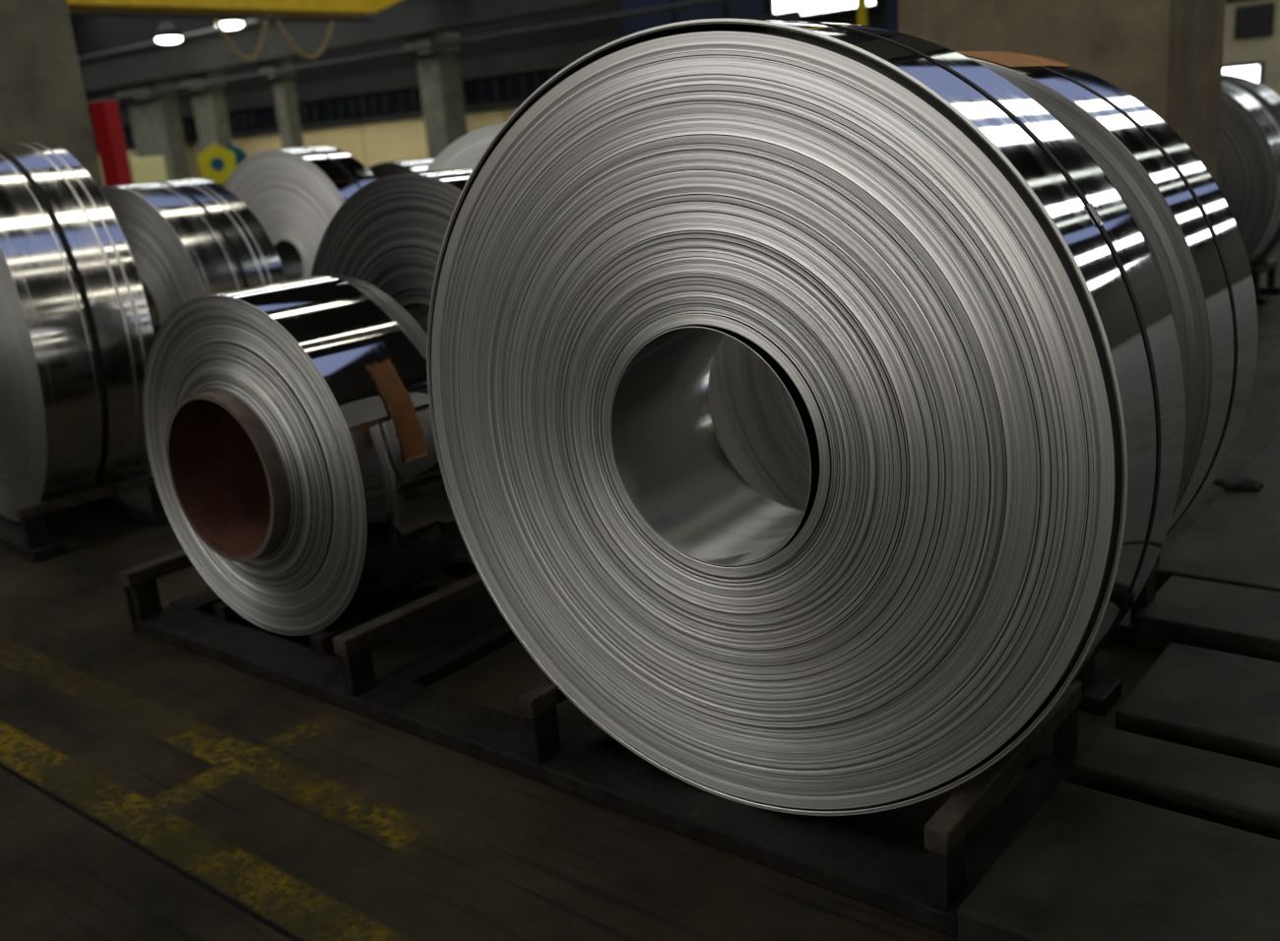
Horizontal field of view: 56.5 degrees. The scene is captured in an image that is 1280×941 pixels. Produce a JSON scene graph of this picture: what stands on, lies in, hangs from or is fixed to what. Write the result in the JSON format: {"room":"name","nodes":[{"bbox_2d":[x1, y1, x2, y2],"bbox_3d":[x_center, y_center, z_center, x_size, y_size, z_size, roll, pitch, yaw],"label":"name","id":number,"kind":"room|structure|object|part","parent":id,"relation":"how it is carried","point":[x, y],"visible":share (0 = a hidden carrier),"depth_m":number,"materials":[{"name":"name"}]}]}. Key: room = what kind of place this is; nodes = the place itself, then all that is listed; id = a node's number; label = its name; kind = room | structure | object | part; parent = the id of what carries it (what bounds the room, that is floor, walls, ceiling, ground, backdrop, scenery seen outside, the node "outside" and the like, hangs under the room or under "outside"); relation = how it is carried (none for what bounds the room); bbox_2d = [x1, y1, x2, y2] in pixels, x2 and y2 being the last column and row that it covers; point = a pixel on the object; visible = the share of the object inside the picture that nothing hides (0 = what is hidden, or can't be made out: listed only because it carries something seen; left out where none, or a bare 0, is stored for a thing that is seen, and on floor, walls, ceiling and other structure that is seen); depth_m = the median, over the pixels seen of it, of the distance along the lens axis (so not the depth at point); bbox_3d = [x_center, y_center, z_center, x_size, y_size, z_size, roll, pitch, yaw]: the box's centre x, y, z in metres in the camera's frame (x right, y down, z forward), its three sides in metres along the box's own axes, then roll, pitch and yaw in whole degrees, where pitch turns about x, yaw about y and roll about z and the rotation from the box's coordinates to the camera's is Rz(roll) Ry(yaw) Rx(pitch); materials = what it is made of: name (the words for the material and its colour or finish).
{"room":"steel coil warehouse","nodes":[
{"label":"steel coil warehouse","id":0,"kind":"room"},
{"bbox_2d":[0,250,1279,940],"bbox_3d":[-18.103,-3.473,23.512,74.600,0.300,42.600,8,20,38],"label":"floor","id":1,"kind":"structure","parent":0,"point":[152,789],"depth_m":2.78,"materials":[{"name":"grey concrete"}]},
{"bbox_2d":[0,0,103,188],"bbox_3d":[-4.740,-4.805,7.174,1.300,8.996,1.200,8,20,38],"label":"concrete pier","id":2,"kind":"object","parent":1,"relation":"on","point":[42,96],"visible":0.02,"depth_m":7.66,"materials":[{"name":"grey concrete"}]},
{"bbox_2d":[0,472,171,562],"bbox_3d":[-2.619,0.111,5.351,1.140,0.216,0.641,11,22,43],"label":"rack","id":3,"kind":"object","parent":1,"relation":"on","point":[30,539],"visible":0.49,"depth_m":4.97,"materials":[{"name":"black metal"}]},
{"bbox_3d":[-2.453,0.245,4.829,0.042,0.126,0.080,11,22,43],"label":"post","id":4,"kind":"part","parent":3,"relation":"part of","materials":[{"name":"black paint"}]},
{"bbox_2d":[0,141,154,521],"bbox_3d":[-2.671,-0.597,5.158,1.572,1.572,0.464,11,22,43],"label":"coil","id":5,"kind":"object","parent":3,"relation":"on","point":[77,338],"visible":0.96,"depth_m":4.67,"materials":[{"name":"silver metal"}]},
{"bbox_3d":[-2.272,0.096,4.988,0.050,0.045,0.641,11,22,43],"label":"rail","id":6,"kind":"part","parent":3,"relation":"part of","materials":[{"name":"metal"}]},
{"bbox_3d":[-2.084,0.113,5.187,0.042,0.126,0.080,11,22,43],"label":"post","id":7,"kind":"part","parent":3,"relation":"part of","materials":[{"name":"black paint"}]},
{"bbox_2d":[88,100,132,187],"bbox_3d":[-7.523,-4.038,17.241,0.640,2.500,0.500,8,20,38],"label":"post","id":8,"kind":"object","parent":1,"relation":"on","point":[105,116],"visible":0.4,"depth_m":16.95,"materials":[{"name":"red metal"}]},
{"bbox_2d":[128,156,167,184],"bbox_3d":[-11.103,-5.995,26.458,1.190,1.820,0.825,8,20,38],"label":"tall cabinet","id":9,"kind":"object","parent":1,"relation":"on","point":[150,169],"visible":0.12,"depth_m":25.90,"materials":[{"name":"beige metal"}]},
{"bbox_2d":[114,81,191,181],"bbox_3d":[-19.120,-12.751,47.135,2.640,4.830,1.150,8,20,38],"label":"concrete column","id":10,"kind":"structure","parent":1,"relation":"on","point":[156,119],"depth_m":46.49,"materials":[{"name":"grey concrete"}]},
{"bbox_2d":[77,0,622,93],"bbox_3d":[-8.541,-13.977,36.939,50.000,1.370,0.600,8,20,38],"label":"beam","id":11,"kind":"structure","parent":10,"relation":"on","point":[205,50],"depth_m":39.30,"materials":[{"name":"grey"}]},
{"bbox_3d":[-8.591,-14.576,36.770,50.000,0.120,0.100,8,20,38],"label":"crane rail","id":12,"kind":"part","parent":11,"relation":"part of","materials":[{"name":"grey metal"}]},
{"bbox_2d":[66,0,400,62],"bbox_3d":[-11.345,-10.781,27.495,2.800,2.724,19.100,8,20,38],"label":"crane","id":13,"kind":"object","parent":11,"relation":"on","point":[331,11],"visible":1,"depth_m":28.95,"materials":[{"name":"yellow metal"}]},
{"bbox_2d":[86,0,733,104],"bbox_3d":[-10.212,-12.978,38.249,50.000,0.190,0.667,8,20,38],"label":"pipe","id":14,"kind":"object","parent":10,"relation":"attached to","point":[412,51],"visible":1,"depth_m":34.67,"materials":[{"name":"grey metal"}]},
{"bbox_2d":[177,72,233,181],"bbox_3d":[-16.028,-12.279,44.560,1.540,4.830,0.950,8,20,38],"label":"concrete column","id":15,"kind":"structure","parent":1,"relation":"on","point":[209,102],"depth_m":44.05,"materials":[{"name":"grey concrete"}]},
{"bbox_2d":[197,143,247,187],"bbox_3d":[-7.185,-4.780,20.924,0.784,1.870,1.010,-9,16,-14],"label":"stand","id":16,"kind":"object","parent":1,"relation":"on","point":[217,162],"visible":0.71,"depth_m":20.31,"materials":[{"name":"yellow"}]},
{"bbox_2d":[257,60,304,148],"bbox_3d":[-12.320,-11.738,41.559,0.860,4.830,0.850,8,20,38],"label":"concrete column","id":17,"kind":"structure","parent":1,"relation":"on","point":[284,88],"depth_m":41.21,"materials":[{"name":"grey concrete"}]},
{"bbox_2d":[402,33,467,158],"bbox_3d":[-6.179,-10.940,36.936,1.210,4.830,1.250,8,20,38],"label":"concrete column","id":18,"kind":"structure","parent":1,"relation":"on","point":[438,69],"depth_m":36.53,"materials":[{"name":"grey concrete"}]},
{"bbox_2d":[118,549,1083,936],"bbox_3d":[-0.349,0.504,3.300,2.977,0.215,0.705,8,20,38],"label":"rack","id":19,"kind":"object","parent":1,"relation":"on","point":[928,889],"visible":0.61,"depth_m":2.81,"materials":[{"name":"black metal"}]},
{"bbox_3d":[-1.683,0.448,3.972,0.028,0.170,0.063,8,20,38],"label":"plate","id":20,"kind":"part","parent":19,"relation":"part of","materials":[{"name":"metal"}]},
{"bbox_3d":[-1.651,0.425,3.967,0.059,0.119,0.080,8,20,38],"label":"post","id":21,"kind":"part","parent":19,"relation":"part of","materials":[{"name":"black metal"}]},
{"bbox_3d":[-1.473,0.267,4.163,0.067,0.050,0.705,8,20,38],"label":"rail","id":22,"kind":"part","parent":19,"relation":"part of","materials":[{"name":"metal"}]},
{"bbox_2d":[142,274,462,636],"bbox_3d":[-1.087,-0.047,3.757,1.080,1.070,0.560,7,20,36],"label":"coil","id":23,"kind":"object","parent":19,"relation":"on","point":[292,455],"visible":0.99,"depth_m":3.50,"materials":[{"name":"silver metal"}]},
{"bbox_3d":[-0.778,0.549,3.274,0.047,0.119,0.080,8,20,38],"label":"post","id":24,"kind":"part","parent":19,"relation":"part of","materials":[{"name":"black metal"}]},
{"bbox_3d":[-0.597,0.389,3.475,0.055,0.050,0.695,8,20,38],"label":"rail","id":25,"kind":"part","parent":19,"relation":"part of","materials":[{"name":"metal"}]},
{"bbox_3d":[-0.233,0.626,2.842,0.036,0.119,0.080,8,20,38],"label":"post","id":26,"kind":"part","parent":19,"relation":"part of","materials":[{"name":"black metal"}]},
{"bbox_3d":[-0.052,0.466,3.043,0.044,0.050,0.695,8,20,38],"label":"rail","id":27,"kind":"part","parent":19,"relation":"part of","materials":[{"name":"metal"}]},
{"bbox_2d":[426,18,1185,816],"bbox_3d":[0.251,-0.097,2.521,1.604,1.604,0.377,7,20,36],"label":"coil","id":28,"kind":"object","parent":19,"relation":"on","point":[968,329],"visible":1,"depth_m":2.23,"materials":[{"name":"silver metal"}]},
{"bbox_3d":[0.568,0.739,2.207,0.040,0.119,0.080,8,20,38],"label":"post","id":29,"kind":"part","parent":19,"relation":"part of","materials":[{"name":"black metal"}]},
{"bbox_3d":[0.750,0.579,2.407,0.048,0.050,0.695,8,20,38],"label":"rail","id":30,"kind":"part","parent":19,"relation":"part of","materials":[{"name":"metal"}]},
{"bbox_3d":[0.951,0.579,2.661,0.040,0.119,0.050,8,20,38],"label":"post","id":31,"kind":"part","parent":19,"relation":"part of","materials":[{"name":"black paint"}]},
{"bbox_2d":[856,0,867,25],"bbox_3d":[2.184,-6.758,12.028,0.234,9.000,0.240,8,20,38],"label":"pipe","id":32,"kind":"object","parent":1,"relation":"on","point":[862,4],"visible":0.02,"depth_m":12.54,"materials":[{"name":"yellow metal"}]},
{"bbox_2d":[897,0,1225,185],"bbox_3d":[1.736,-4.671,4.798,1.230,8.996,0.880,8,20,38],"label":"concrete pier","id":33,"kind":"object","parent":1,"relation":"on","point":[1167,55],"visible":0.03,"depth_m":5.13,"materials":[{"name":"concrete"}]},
{"bbox_2d":[1072,553,1159,715],"bbox_3d":[0.855,0.349,3.463,1.180,0.231,0.578,8,20,39],"label":"rack","id":34,"kind":"object","parent":1,"relation":"on","point":[1100,693],"visible":0.18,"depth_m":2.98,"materials":[{"name":"black metal"}]},
{"bbox_2d":[707,51,1258,535],"bbox_3d":[0.805,-0.334,3.277,1.544,1.545,0.402,8,20,39],"label":"coil","id":35,"kind":"object","parent":34,"relation":"on","point":[1191,235],"visible":0.12,"depth_m":2.77,"materials":[{"name":"silver metal"}]},
{"bbox_3d":[1.099,0.469,2.965,0.042,0.140,0.080,8,20,39],"label":"post","id":36,"kind":"part","parent":34,"relation":"part of","materials":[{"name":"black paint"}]},
{"bbox_3d":[1.396,0.348,3.305,0.042,0.140,0.080,8,20,39],"label":"post","id":37,"kind":"part","parent":34,"relation":"part of","materials":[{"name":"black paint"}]},
{"bbox_3d":[1.244,0.319,3.114,0.050,0.045,0.578,8,20,39],"label":"rail","id":38,"kind":"part","parent":34,"relation":"part of","materials":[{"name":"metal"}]},
{"bbox_2d":[957,781,1279,940],"bbox_3d":[2.269,0.975,1.077,3.980,0.100,0.505,8,20,38],"label":"slab","id":39,"kind":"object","parent":1,"relation":"on","point":[1088,864],"depth_m":2.14,"materials":[{"name":"metal"}]},
{"bbox_2d":[1073,726,1279,840],"bbox_3d":[2.535,0.864,1.392,3.980,0.100,0.190,8,20,38],"label":"beam","id":40,"kind":"structure","parent":1,"relation":"on","point":[1219,789],"depth_m":2.46,"materials":[{"name":"metal"}]},
{"bbox_2d":[1114,642,1279,767],"bbox_3d":[2.780,0.762,1.682,3.980,0.100,0.435,8,20,38],"label":"slab","id":41,"kind":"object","parent":1,"relation":"on","point":[1218,702],"depth_m":2.73,"materials":[{"name":"metal"}]},
{"bbox_2d":[1135,576,1279,662],"bbox_3d":[3.049,0.622,2.098,4.105,0.100,0.337,8,20,38],"label":"beam","id":42,"kind":"structure","parent":1,"relation":"on","point":[1240,620],"depth_m":3.20,"materials":[{"name":"metal"}]},
{"bbox_2d":[1154,440,1279,593],"bbox_3d":[3.632,0.361,2.848,4.180,0.100,1.585,8,20,38],"label":"beam","id":43,"kind":"structure","parent":1,"relation":"on","point":[1235,540],"depth_m":3.71,"materials":[{"name":"metal"}]},
{"bbox_2d":[1213,476,1263,491],"bbox_3d":[2.096,0.039,4.181,0.158,0.038,0.118,8,20,38],"label":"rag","id":44,"kind":"object","parent":43,"relation":"on","point":[1233,483],"visible":1,"depth_m":4.15,"materials":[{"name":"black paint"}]},
{"bbox_2d":[1250,258,1279,305],"bbox_3d":[3.974,-1.382,8.652,1.160,0.236,0.600,8,20,38],"label":"rack","id":45,"kind":"object","parent":1,"relation":"on","point":[1269,266],"visible":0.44,"depth_m":8.36,"materials":[{"name":"black metal"}]},
{"bbox_2d":[1221,73,1279,269],"bbox_3d":[3.900,-2.030,8.444,1.488,1.488,0.426,8,20,38],"label":"coil","id":46,"kind":"object","parent":45,"relation":"on","point":[1270,100],"visible":0.02,"depth_m":7.98,"materials":[{"name":"silver metal"}]},
{"bbox_3d":[4.212,-1.262,8.156,0.042,0.145,0.080,8,20,38],"label":"post","id":47,"kind":"part","parent":45,"relation":"part of","materials":[{"name":"black paint"}]},
{"bbox_3d":[4.360,-1.418,8.315,0.050,0.045,0.600,8,20,38],"label":"rail","id":48,"kind":"part","parent":45,"relation":"part of","materials":[{"name":"metal"}]},
{"bbox_3d":[4.516,-1.390,8.518,0.042,0.145,0.080,8,20,38],"label":"post","id":49,"kind":"part","parent":45,"relation":"part of","materials":[{"name":"black paint"}]},
{"bbox_3d":[-0.542,0.225,4.370,1.040,0.201,0.420,8,20,39],"label":"rack","id":50,"kind":"object","parent":1,"relation":"on","visible":0},
{"bbox_2d":[310,166,474,564],"bbox_3d":[-0.592,-0.372,4.195,1.342,1.342,0.432,9,20,39],"label":"coil","id":51,"kind":"object","parent":50,"relation":"on","point":[389,234],"visible":0.13,"depth_m":3.98,"materials":[{"name":"silver metal"}]},
{"bbox_3d":[-2.228,-0.780,8.395,1.100,0.211,0.572,6,19,33],"label":"rack","id":52,"kind":"object","parent":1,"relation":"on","visible":0},
{"bbox_2d":[224,145,377,280],"bbox_3d":[-2.279,-1.455,8.212,1.496,1.496,0.397,6,19,33],"label":"coil","id":53,"kind":"object","parent":52,"relation":"on","point":[294,194],"visible":0.41,"depth_m":7.89,"materials":[{"name":"silver metal"}]},
{"bbox_3d":[-0.280,0.007,5.027,1.100,0.219,0.630,8,20,38],"label":"rack","id":54,"kind":"object","parent":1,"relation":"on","visible":0},
{"bbox_2d":[425,124,503,171],"bbox_3d":[-0.330,-0.658,4.847,1.470,1.470,0.455,8,20,38],"label":"coil","id":55,"kind":"object","parent":54,"relation":"on","point":[466,151],"visible":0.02,"depth_m":4.63,"materials":[{"name":"silver metal"}]},
{"bbox_3d":[3.571,-1.217,8.232,1.100,0.212,0.540,8,20,38],"label":"rack","id":56,"kind":"object","parent":1,"relation":"on","visible":0},
{"bbox_2d":[1216,80,1279,264],"bbox_3d":[3.540,-1.895,8.072,1.488,1.488,0.426,8,20,38],"label":"coil","id":57,"kind":"object","parent":56,"relation":"on","point":[1248,150],"visible":0.16,"depth_m":7.55,"materials":[{"name":"silver metal"}]},
{"bbox_3d":[-1.836,-1.309,10.181,1.000,0.192,0.630,7,19,35],"label":"rack","id":58,"kind":"object","parent":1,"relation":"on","visible":0},
{"bbox_2d":[367,158,434,179],"bbox_3d":[-1.881,-1.919,10.016,1.340,1.340,0.457,7,19,35],"label":"coil","id":59,"kind":"object","parent":58,"relation":"on","point":[382,169],"visible":0.06,"depth_m":9.66,"materials":[{"name":"silver metal"}]},
{"bbox_3d":[-2.494,-0.265,6.662,1.040,0.206,0.684,7,19,35],"label":"rack","id":60,"kind":"object","parent":1,"relation":"on","visible":0},
{"bbox_2d":[99,179,286,338],"bbox_3d":[-2.539,-0.877,6.497,1.360,1.360,0.508,7,19,35],"label":"coil","id":61,"kind":"object","parent":60,"relation":"on","point":[187,239],"visible":0.3,"depth_m":6.07,"materials":[{"name":"silver metal"}]},
{"bbox_2d":[68,0,1279,187],"bbox_3d":[-10.422,-14.145,41.825,61.000,9.000,0.440,8,20,38],"label":"wall","id":62,"kind":"structure","parent":0,"point":[371,144],"depth_m":40.60,"materials":[{"name":"beige paint"}]},
{"bbox_3d":[-24.834,-13.062,54.164,3.490,2.520,0.120,8,20,38],"label":"wall panel","id":63,"kind":"part","parent":62,"relation":"part of","materials":[{"name":"beige paint"}]},
{"bbox_2d":[122,127,133,142],"bbox_3d":[-21.802,-14.430,51.145,3.600,0.600,0.090,8,20,38],"label":"window","id":64,"kind":"structure","parent":62,"relation":"in","point":[127,132],"depth_m":51.36,"materials":[{"name":"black glass"}]},
{"bbox_3d":[-22.069,-12.671,51.972,3.490,2.520,0.120,8,20,38],"label":"wall panel","id":65,"kind":"part","parent":62,"relation":"part of","materials":[{"name":"beige paint"}]},
{"bbox_2d":[182,119,197,135],"bbox_3d":[-18.764,-14.001,48.737,3.600,0.600,0.090,8,20,38],"label":"window","id":66,"kind":"structure","parent":62,"relation":"in","point":[189,126],"depth_m":48.33,"materials":[{"name":"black glass"}]},
{"bbox_3d":[-19.304,-12.280,49.779,3.490,2.520,0.120,8,20,38],"label":"wall panel","id":67,"kind":"part","parent":62,"relation":"part of","materials":[{"name":"beige paint"}]},
{"bbox_3d":[-16.539,-11.890,47.587,3.490,2.520,0.120,8,20,38],"label":"wall panel","id":68,"kind":"part","parent":62,"relation":"part of","materials":[{"name":"beige paint"}]},
{"bbox_2d":[228,110,264,130],"bbox_3d":[-15.727,-13.572,46.329,3.600,0.600,0.090,8,20,38],"label":"window","id":69,"kind":"structure","parent":62,"relation":"in","point":[251,119],"depth_m":45.86,"materials":[{"name":"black glass"}]},
{"bbox_3d":[-13.774,-11.499,45.395,3.490,2.520,0.120,8,20,38],"label":"wall panel","id":70,"kind":"part","parent":62,"relation":"part of","materials":[{"name":"beige paint"}]},
{"bbox_2d":[265,101,327,126],"bbox_3d":[-12.689,-13.142,43.920,3.600,0.600,0.090,8,20,38],"label":"window","id":71,"kind":"structure","parent":62,"relation":"in","point":[318,110],"depth_m":43.45,"materials":[{"name":"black glass"}]},
{"bbox_2d":[96,100,524,153],"bbox_3d":[-11.085,-12.404,42.755,39.200,0.180,0.200,8,20,38],"label":"trim","id":72,"kind":"structure","parent":62,"relation":"attached to","point":[512,104],"depth_m":41.49,"materials":[{"name":"metal"}]},
{"bbox_3d":[-11.009,-11.108,43.203,3.490,2.520,0.120,8,20,38],"label":"wall panel","id":73,"kind":"part","parent":62,"relation":"part of","materials":[{"name":"beige paint"}]},
{"bbox_2d":[329,92,398,118],"bbox_3d":[-9.652,-12.713,41.512,3.600,0.600,0.090,8,20,38],"label":"window","id":74,"kind":"structure","parent":62,"relation":"in","point":[385,102],"depth_m":41.43,"materials":[{"name":"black glass"}]},
{"bbox_3d":[-8.245,-10.718,41.011,3.490,2.520,0.120,8,20,38],"label":"wall panel","id":75,"kind":"part","parent":62,"relation":"part of","materials":[{"name":"beige paint"}]},
{"bbox_2d":[401,81,478,110],"bbox_3d":[-6.614,-12.284,39.104,3.600,0.600,0.090,8,20,38],"label":"window","id":76,"kind":"structure","parent":62,"relation":"in","point":[412,99],"depth_m":39.69,"materials":[{"name":"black glass"}]},
{"bbox_2d":[89,9,802,129],"bbox_3d":[-11.152,-13.587,42.461,39.200,0.600,0.100,8,20,38],"label":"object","id":77,"kind":"structure","parent":62,"relation":"attached to","point":[558,56],"depth_m":39.59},
{"bbox_3d":[-5.480,-10.327,38.819,3.490,2.520,0.120,8,20,38],"label":"wall panel","id":78,"kind":"part","parent":62,"relation":"part of","materials":[{"name":"beige paint"}]},
{"bbox_3d":[-2.715,-9.937,36.627,3.490,2.520,0.120,8,20,38],"label":"wall panel","id":79,"kind":"part","parent":62,"relation":"part of","materials":[{"name":"beige paint"}]},
{"bbox_2d":[482,70,559,100],"bbox_3d":[-3.577,-11.855,36.696,3.600,0.600,0.090,8,20,38],"label":"window","id":80,"kind":"structure","parent":62,"relation":"in","point":[520,86],"depth_m":36.96,"materials":[{"name":"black glass"}]},
{"bbox_2d":[622,0,673,35],"bbox_3d":[0.166,-13.276,33.066,1.700,4.000,0.050,8,20,38],"label":"window","id":81,"kind":"structure","parent":62,"relation":"in","point":[632,25],"depth_m":33.27,"materials":[{"name":"blue"}]},
{"bbox_2d":[676,0,723,22],"bbox_3d":[1.568,-13.078,31.955,1.500,4.000,0.050,8,20,38],"label":"window","id":82,"kind":"structure","parent":62,"relation":"in","point":[711,11],"depth_m":32.12,"materials":[{"name":"blue glass"}]},
{"bbox_2d":[728,0,765,18],"bbox_3d":[2.736,-12.913,31.029,1.100,4.000,0.050,8,20,38],"label":"window","id":83,"kind":"structure","parent":62,"relation":"in","point":[737,9],"depth_m":31.25,"materials":[{"name":"blue"}]},
{"bbox_2d":[769,0,879,18],"bbox_3d":[4.495,-13.053,29.497,3.060,3.340,0.110,8,20,38],"label":"window","id":84,"kind":"structure","parent":62,"relation":"in","point":[808,8],"depth_m":29.98,"materials":[{"name":"white glass"}]},
{"bbox_2d":[886,0,897,31],"bbox_3d":[6.475,-12.385,28.064,1.500,4.000,0.050,8,20,38],"label":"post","id":85,"kind":"structure","parent":62,"relation":"in","point":[892,5],"depth_m":28.82,"materials":[{"name":"blue"}]},
{"bbox_3d":[11.584,-9.832,24.599,4.500,0.430,0.140,8,20,38],"label":"wall panel","id":86,"kind":"part","parent":62,"relation":"part of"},
{"bbox_2d":[1221,61,1264,85],"bbox_3d":[12.148,-8.061,24.695,1.410,0.690,0.120,8,20,38],"label":"window","id":87,"kind":"structure","parent":62,"relation":"in","point":[1253,71],"depth_m":24.36,"materials":[{"name":"white glass"}]},
{"bbox_3d":[11.743,-8.152,25.099,4.500,3.050,0.080,8,20,38],"label":"wall panel","id":88,"kind":"part","parent":62,"relation":"part of","materials":[{"name":"beige paint"}]},
{"bbox_2d":[1233,1,1275,39],"bbox_3d":[12.420,-9.094,24.084,0.720,0.620,0.085,8,20,38],"label":"air vent","id":89,"kind":"object","parent":62,"relation":"in","point":[1250,21],"visible":1,"depth_m":24.05,"materials":[{"name":"black metal"}]},
{"bbox_3d":[-18.845,-12.393,20.987,74.600,0.300,42.600,8,20,38],"label":"ceiling","id":90,"kind":"structure","parent":0,"visible":0},
{"bbox_2d":[154,18,182,43],"bbox_3d":[-16.303,-16.265,40.506,0.920,3.280,0.920,8,20,38],"label":"lamp","id":91,"kind":"object","parent":90,"relation":"hanging from","point":[166,32],"visible":1,"depth_m":40.60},
{"bbox_2d":[155,36,182,43],"bbox_3d":[-16.183,-14.816,40.916,0.860,0.260,0.860,8,20,38],"label":"diffuser","id":92,"kind":"object","parent":91,"relation":"attached to","point":[162,39],"depth_m":40.64,"materials":[{"name":"white plastic"}]},
{"bbox_2d":[214,14,244,29],"bbox_3d":[-13.424,-15.881,38.215,0.920,3.230,0.920,8,20,38],"label":"lamp","id":93,"kind":"object","parent":90,"relation":"hanging from","point":[225,24],"visible":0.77,"depth_m":38.31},
{"bbox_2d":[215,21,243,29],"bbox_3d":[-13.305,-14.457,38.618,0.860,0.260,0.860,8,20,38],"label":"diffuser","id":94,"kind":"object","parent":93,"relation":"attached to","point":[225,25],"depth_m":38.36,"materials":[{"name":"white plastic"}]}
]}

